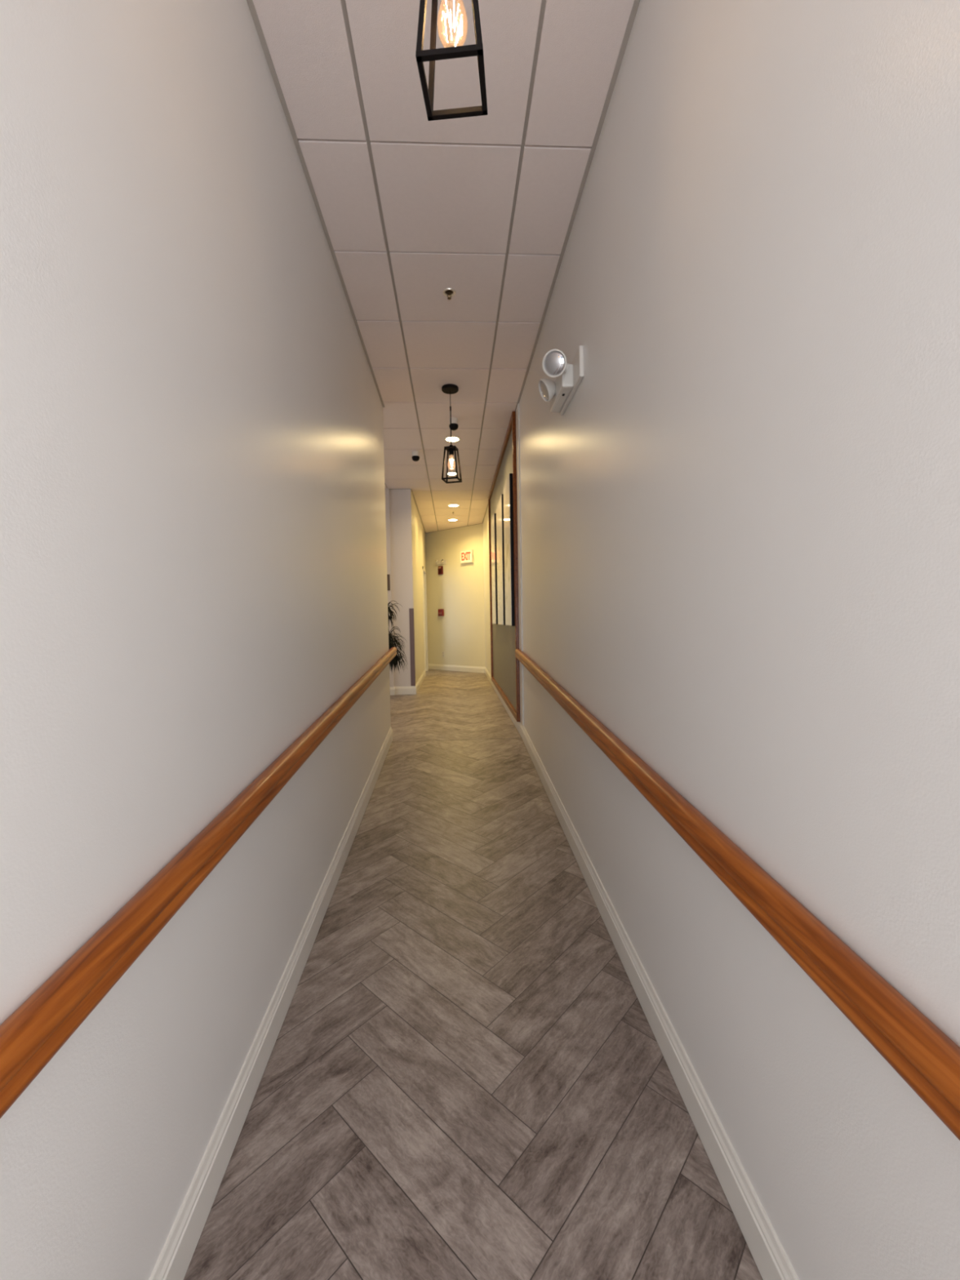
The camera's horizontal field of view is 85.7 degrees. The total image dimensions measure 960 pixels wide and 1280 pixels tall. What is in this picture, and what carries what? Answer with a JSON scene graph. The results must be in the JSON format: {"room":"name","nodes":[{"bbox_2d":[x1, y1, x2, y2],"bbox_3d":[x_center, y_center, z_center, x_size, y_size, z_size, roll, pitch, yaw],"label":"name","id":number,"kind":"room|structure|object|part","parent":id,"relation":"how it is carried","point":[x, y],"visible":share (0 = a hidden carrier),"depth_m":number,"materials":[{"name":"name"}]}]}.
{"room":"corridor","nodes":[
{"label":"corridor","id":0,"kind":"room"},
{"bbox_2d":[0,0,391,1279],"bbox_3d":[-0.689,-0.113,0.792,0.120,3.687,7.660,-1,2,-3],"label":"wall","id":1,"kind":"structure","parent":0,"point":[193,555],"depth_m":1.02,"materials":[{"name":"paint"}]},
{"bbox_2d":[0,647,396,1118],"bbox_3d":[-0.604,0.478,1.061,0.052,0.529,7.540,-1,2,-3],"label":"handrail","id":2,"kind":"object","parent":1,"relation":"attached to","point":[31,1036],"visible":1,"depth_m":0.85,"materials":[{"name":"brown wood"}]},
{"bbox_2d":[149,727,392,1279],"bbox_3d":[-0.597,1.255,0.852,0.016,0.638,7.660,-1,2,-3],"label":"baseboard","id":3,"kind":"structure","parent":1,"relation":"attached to","point":[173,1262],"depth_m":1.37,"materials":[{"name":"paint"}]},
{"bbox_2d":[246,0,384,407],"bbox_3d":[-0.654,-1.896,0.723,0.019,0.008,7.660,-1,2,-3],"label":"trim","id":4,"kind":"structure","parent":1,"relation":"attached to","point":[250,2],"depth_m":2.08,"materials":[{"name":"beige metal"}]},
{"bbox_2d":[384,488,415,687],"bbox_3d":[-2.370,-0.354,7.447,2.818,3.687,0.150,-1,2,-3],"label":"wall","id":5,"kind":"structure","parent":0,"point":[398,517],"depth_m":7.44,"materials":[{"name":"white paint"}]},
{"bbox_2d":[386,574,390,590],"bbox_3d":[-1.365,-0.822,7.398,0.150,0.230,0.012,-1,2,-3],"label":"wall plaque","id":6,"kind":"object","parent":5,"relation":"attached to","point":[388,575],"visible":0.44,"depth_m":7.40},
{"bbox_2d":[390,669,425,695],"bbox_3d":[-2.401,0.709,8.657,2.834,0.119,2.514,-1,2,-3],"label":"baseboard","id":7,"kind":"structure","parent":5,"relation":"attached to","point":[394,691],"depth_m":7.50,"materials":[{"name":"paint"}]},
{"bbox_2d":[408,608,415,685],"bbox_3d":[-0.982,0.105,7.499,0.065,1.124,0.023,-1,2,-3],"label":"guard","id":8,"kind":"object","parent":5,"relation":"attached to","point":[411,610],"visible":1,"depth_m":7.49,"materials":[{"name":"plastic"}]},
{"bbox_2d":[411,493,428,684],"bbox_3d":[-1.123,-0.460,9.490,0.120,3.687,3.810,-1,2,-3],"label":"wall","id":9,"kind":"structure","parent":0,"point":[418,531],"depth_m":8.75,"materials":[{"name":"beige paint"}]},
{"bbox_2d":[410,488,426,533],"bbox_3d":[-1.080,-2.237,9.286,0.017,0.008,3.780,-1,2,-3],"label":"trim","id":10,"kind":"structure","parent":9,"relation":"attached to","point":[411,489],"depth_m":8.73,"materials":[{"name":"beige"}]},
{"bbox_2d":[422,565,427,675],"bbox_3d":[-1.104,-0.381,10.436,0.019,2.110,0.990,-1,2,-3],"label":"door","id":11,"kind":"structure","parent":9,"relation":"in","point":[424,569],"depth_m":10.20,"materials":[{"name":"paint"}]},
{"bbox_2d":[252,0,634,533],"bbox_3d":[-1.640,-2.026,4.105,3.997,0.020,15.237,-1,2,-3],"label":"ceiling","id":12,"kind":"structure","parent":0,"point":[446,208],"depth_m":2.23,"materials":[{"name":"tile"}]},
{"bbox_2d":[412,450,419,461],"bbox_3d":[-0.718,-2.049,5.774,0.086,0.103,0.086,-1,2,-3],"label":"dome camera","id":13,"kind":"object","parent":12,"relation":"attached to","point":[415,454],"visible":1,"depth_m":5.74,"materials":[{"name":"white plastic"}]},
{"bbox_2d":[298,0,578,530],"bbox_3d":[-1.604,-2.060,4.296,4.104,0.050,14.900,-1,2,-3],"label":"grid","id":14,"kind":"object","parent":12,"relation":"attached to","point":[343,2],"depth_m":2.17,"materials":[{"name":"beige metal"}]},
{"bbox_2d":[442,288,455,299],"bbox_3d":[-0.177,-1.978,2.969,0.074,0.037,0.074,-1,2,-3],"label":"sprinkler","id":15,"kind":"object","parent":12,"relation":"attached to","point":[450,292],"visible":1,"depth_m":2.96,"materials":[{"name":"silver metal"}]},
{"bbox_2d":[445,471,456,475],"bbox_3d":[-0.361,-2.139,6.670,0.159,0.010,0.159,-1,2,-3],"label":"recessed light","id":16,"kind":"object","parent":12,"relation":"in","point":[450,473],"visible":0.77,"depth_m":6.65,"materials":[{"name":"white plastic"}]},
{"bbox_2d":[415,0,487,120],"bbox_3d":[-0.063,-1.548,1.085,0.136,0.747,0.136,-1,2,5],"label":"pendant lantern","id":17,"kind":"object","parent":12,"relation":"hanging from","point":[453,48],"visible":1,"depth_m":1.10,"materials":[{"name":"black metal"}]},
{"bbox_3d":[-0.059,-1.321,1.094,0.065,0.125,0.065,-1,2,5],"label":"bulb","id":18,"kind":"part","parent":17,"relation":"part of","materials":[{"name":"clear glass"}]},
{"bbox_2d":[441,383,462,483],"bbox_3d":[-0.236,-1.672,4.205,0.136,0.747,0.136,0,2,13],"label":"pendant lantern","id":19,"kind":"object","parent":12,"relation":"hanging from","point":[449,388],"visible":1,"depth_m":4.19,"materials":[{"name":"black metal"}]},
{"bbox_3d":[-0.238,-1.802,4.200,0.012,0.437,0.012,0,2,13],"label":"stem","id":20,"kind":"part","parent":19,"relation":"part of","materials":[{"name":"black metal"}]},
{"bbox_2d":[448,447,453,455],"bbox_3d":[-0.233,-1.533,4.211,0.040,0.056,0.040,0,2,13],"label":"socket","id":21,"kind":"object","parent":19,"relation":"attached to","point":[451,449],"depth_m":4.19,"materials":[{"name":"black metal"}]},
{"bbox_3d":[-0.232,-1.445,4.215,0.065,0.125,0.065,0,2,13],"label":"bulb","id":22,"kind":"part","parent":19,"relation":"part of","materials":[{"name":"clear glass"}]},
{"bbox_3d":[-0.232,-1.431,4.215,0.136,0.266,0.136,0,2,13],"label":"cage frame","id":23,"kind":"part","parent":19,"relation":"part of","materials":[{"name":"black metal"}]},
{"bbox_2d":[444,436,460,442],"bbox_3d":[-0.288,-2.088,5.394,0.174,0.010,0.174,-1,2,-3],"label":"recessed light","id":24,"kind":"object","parent":12,"relation":"in","point":[454,439],"visible":0.94,"depth_m":5.38,"materials":[{"name":"white plastic"}]},
{"bbox_2d":[448,417,457,430],"bbox_3d":[-0.247,-2.020,4.847,0.086,0.103,0.086,-1,2,-3],"label":"dome camera","id":25,"kind":"object","parent":12,"relation":"attached to","point":[454,420],"visible":0.87,"depth_m":4.81,"materials":[{"name":"white plastic"}]},
{"bbox_2d":[447,504,459,506],"bbox_3d":[-0.436,-2.214,8.538,0.205,0.010,0.205,-1,2,-3],"label":"recessed light","id":26,"kind":"object","parent":12,"relation":"in","point":[449,505],"visible":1,"depth_m":8.51,"materials":[{"name":"white plastic"}]},
{"bbox_2d":[425,523,485,673],"bbox_3d":[-0.497,-0.525,10.805,2.125,3.687,0.120,1,3,40],"label":"wall","id":27,"kind":"structure","parent":0,"point":[460,633],"depth_m":10.71,"materials":[{"name":"beige paint"}]},
{"bbox_2d":[437,565,443,574],"bbox_3d":[-0.840,-1.473,10.932,0.124,0.176,0.046,1,3,40],"label":"fire alarm strobe","id":28,"kind":"object","parent":27,"relation":"attached to","point":[441,567],"visible":1,"depth_m":10.91,"materials":[{"name":"brown plastic"}]},
{"bbox_2d":[435,559,446,564],"bbox_3d":[-0.843,-1.644,10.888,0.279,0.104,0.103,1,3,40],"label":"emergency light","id":29,"kind":"object","parent":27,"relation":"attached to","point":[442,562],"visible":1,"depth_m":10.88,"materials":[{"name":"white plastic"}]},
{"bbox_2d":[438,608,444,616],"bbox_3d":[-0.834,-0.582,10.971,0.136,0.148,0.054,1,3,40],"label":"station","id":30,"kind":"object","parent":27,"relation":"attached to","point":[441,611],"visible":1,"depth_m":10.94,"materials":[{"name":"red plastic"}]},
{"bbox_2d":[427,523,481,533],"bbox_3d":[-0.573,-2.303,10.680,1.625,0.008,0.017,1,3,40],"label":"trim","id":31,"kind":"structure","parent":27,"relation":"attached to","point":[479,523],"depth_m":10.60,"materials":[{"name":"beige"}]},
{"bbox_2d":[428,663,484,673],"bbox_3d":[-0.521,0.589,10.799,1.625,0.119,0.016,1,3,40],"label":"baseboard","id":32,"kind":"structure","parent":27,"relation":"attached to","point":[431,666],"depth_m":10.75,"materials":[{"name":"paint"}]},
{"bbox_2d":[460,549,473,563],"bbox_3d":[-0.267,-1.679,10.433,0.320,0.250,0.054,1,3,40],"label":"exit sign","id":33,"kind":"object","parent":27,"relation":"attached to","point":[466,556],"visible":1,"depth_m":10.40,"materials":[{"name":"white plastic"}]},
{"bbox_2d":[183,669,763,1279],"bbox_3d":[-1.585,1.229,4.428,4.024,0.599,14.900,-1,2,-3],"label":"floor","id":34,"kind":"structure","parent":0,"point":[466,1076],"depth_m":1.45,"materials":[{"name":"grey wood"}]},
{"bbox_2d":[387,600,407,672],"bbox_3d":[-1.113,0.197,5.986,0.533,1.321,0.407,-1,2,-3],"label":"potted plant","id":35,"kind":"object","parent":34,"relation":"on","point":[392,642],"visible":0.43,"depth_m":5.97,"materials":[{"name":"green plant"}]},
{"bbox_2d":[482,0,959,1279],"bbox_3d":[0.475,-0.254,3.721,0.120,3.687,13.400,-1,2,-3],"label":"wall","id":36,"kind":"structure","parent":0,"point":[740,520],"depth_m":0.97,"materials":[{"name":"paint"}]},
{"bbox_2d":[488,411,519,721],"bbox_3d":[0.254,-0.721,6.388,0.040,2.831,3.318,-1,2,-3],"label":"wall panel","id":37,"kind":"object","parent":36,"relation":"attached to","point":[504,639],"visible":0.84,"depth_m":5.63,"materials":[{"name":"grey paint"}]},
{"bbox_3d":[0.172,-0.785,8.016,0.040,2.831,0.055,-1,2,-3],"label":"frame post","id":38,"kind":"part","parent":37,"relation":"part of","materials":[{"name":"brown wood"}]},
{"bbox_2d":[490,513,497,624],"bbox_3d":[0.204,-0.916,6.888,0.057,1.407,0.600,-1,2,-3],"label":"art panel","id":39,"kind":"object","parent":37,"relation":"attached to","point":[493,523],"visible":0.74,"depth_m":6.69,"materials":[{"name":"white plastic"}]},
{"bbox_3d":[0.229,-2.107,6.332,0.040,0.055,3.208,-1,2,-3],"label":"frame rail","id":40,"kind":"part","parent":37,"relation":"part of","materials":[{"name":"brown wood"}]},
{"bbox_2d":[496,493,505,625],"bbox_3d":[0.252,-0.878,5.935,0.057,1.407,0.710,-1,2,-3],"label":"art panel","id":41,"kind":"object","parent":37,"relation":"attached to","point":[500,508],"visible":0.77,"depth_m":5.77,"materials":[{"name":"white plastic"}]},
{"bbox_3d":[0.279,0.666,6.445,0.040,0.055,3.208,-1,2,-3],"label":"frame rail","id":42,"kind":"part","parent":37,"relation":"part of","materials":[{"name":"brown wood"}]},
{"bbox_2d":[503,473,515,626],"bbox_3d":[0.295,-0.844,5.079,0.057,1.407,0.575,-1,2,-3],"label":"art panel","id":43,"kind":"object","parent":37,"relation":"attached to","point":[508,489],"visible":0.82,"depth_m":4.89,"materials":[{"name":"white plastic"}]},
{"bbox_3d":[0.336,-0.656,4.760,0.040,2.831,0.055,-1,2,-3],"label":"frame post","id":44,"kind":"part","parent":37,"relation":"part of","materials":[{"name":"brown wood"}]},
{"bbox_2d":[515,403,524,724],"bbox_3d":[0.357,-0.655,4.646,0.011,2.823,0.168,-1,2,-3],"label":"trim","id":45,"kind":"structure","parent":36,"relation":"attached to","point":[517,438],"depth_m":4.61,"materials":[{"name":"paint"}]},
{"bbox_2d":[537,345,583,415],"bbox_3d":[0.367,-1.258,2.534,0.174,0.140,0.450,-1,2,-3],"label":"emergency light","id":46,"kind":"object","parent":36,"relation":"attached to","point":[560,393],"visible":1,"depth_m":2.43,"materials":[{"name":"white plastic"}]},
{"bbox_3d":[0.444,-1.258,2.538,0.020,0.138,0.450,-1,2,-3],"label":"plate","id":47,"kind":"part","parent":46,"relation":"part of","materials":[{"name":"white plastic"}]},
{"bbox_2d":[482,0,639,523],"bbox_3d":[0.381,-2.030,3.546,0.019,0.008,13.200,-1,2,-3],"label":"trim","id":48,"kind":"structure","parent":36,"relation":"attached to","point":[636,3],"depth_m":2.12,"materials":[{"name":"beige metal"}]},
{"bbox_2d":[484,666,799,1279],"bbox_3d":[0.437,1.121,3.689,0.016,0.638,13.230,-1,2,-3],"label":"baseboard","id":49,"kind":"structure","parent":36,"relation":"attached to","point":[771,1260],"depth_m":1.37,"materials":[{"name":"paint"}]},
{"bbox_2d":[515,648,959,1140],"bbox_3d":[0.536,0.482,1.059,0.052,0.509,7.422,-1,2,-3],"label":"handrail","id":50,"kind":"object","parent":36,"relation":"attached to","point":[924,1056],"visible":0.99,"depth_m":0.82,"materials":[{"name":"brown wood"}]}
]}

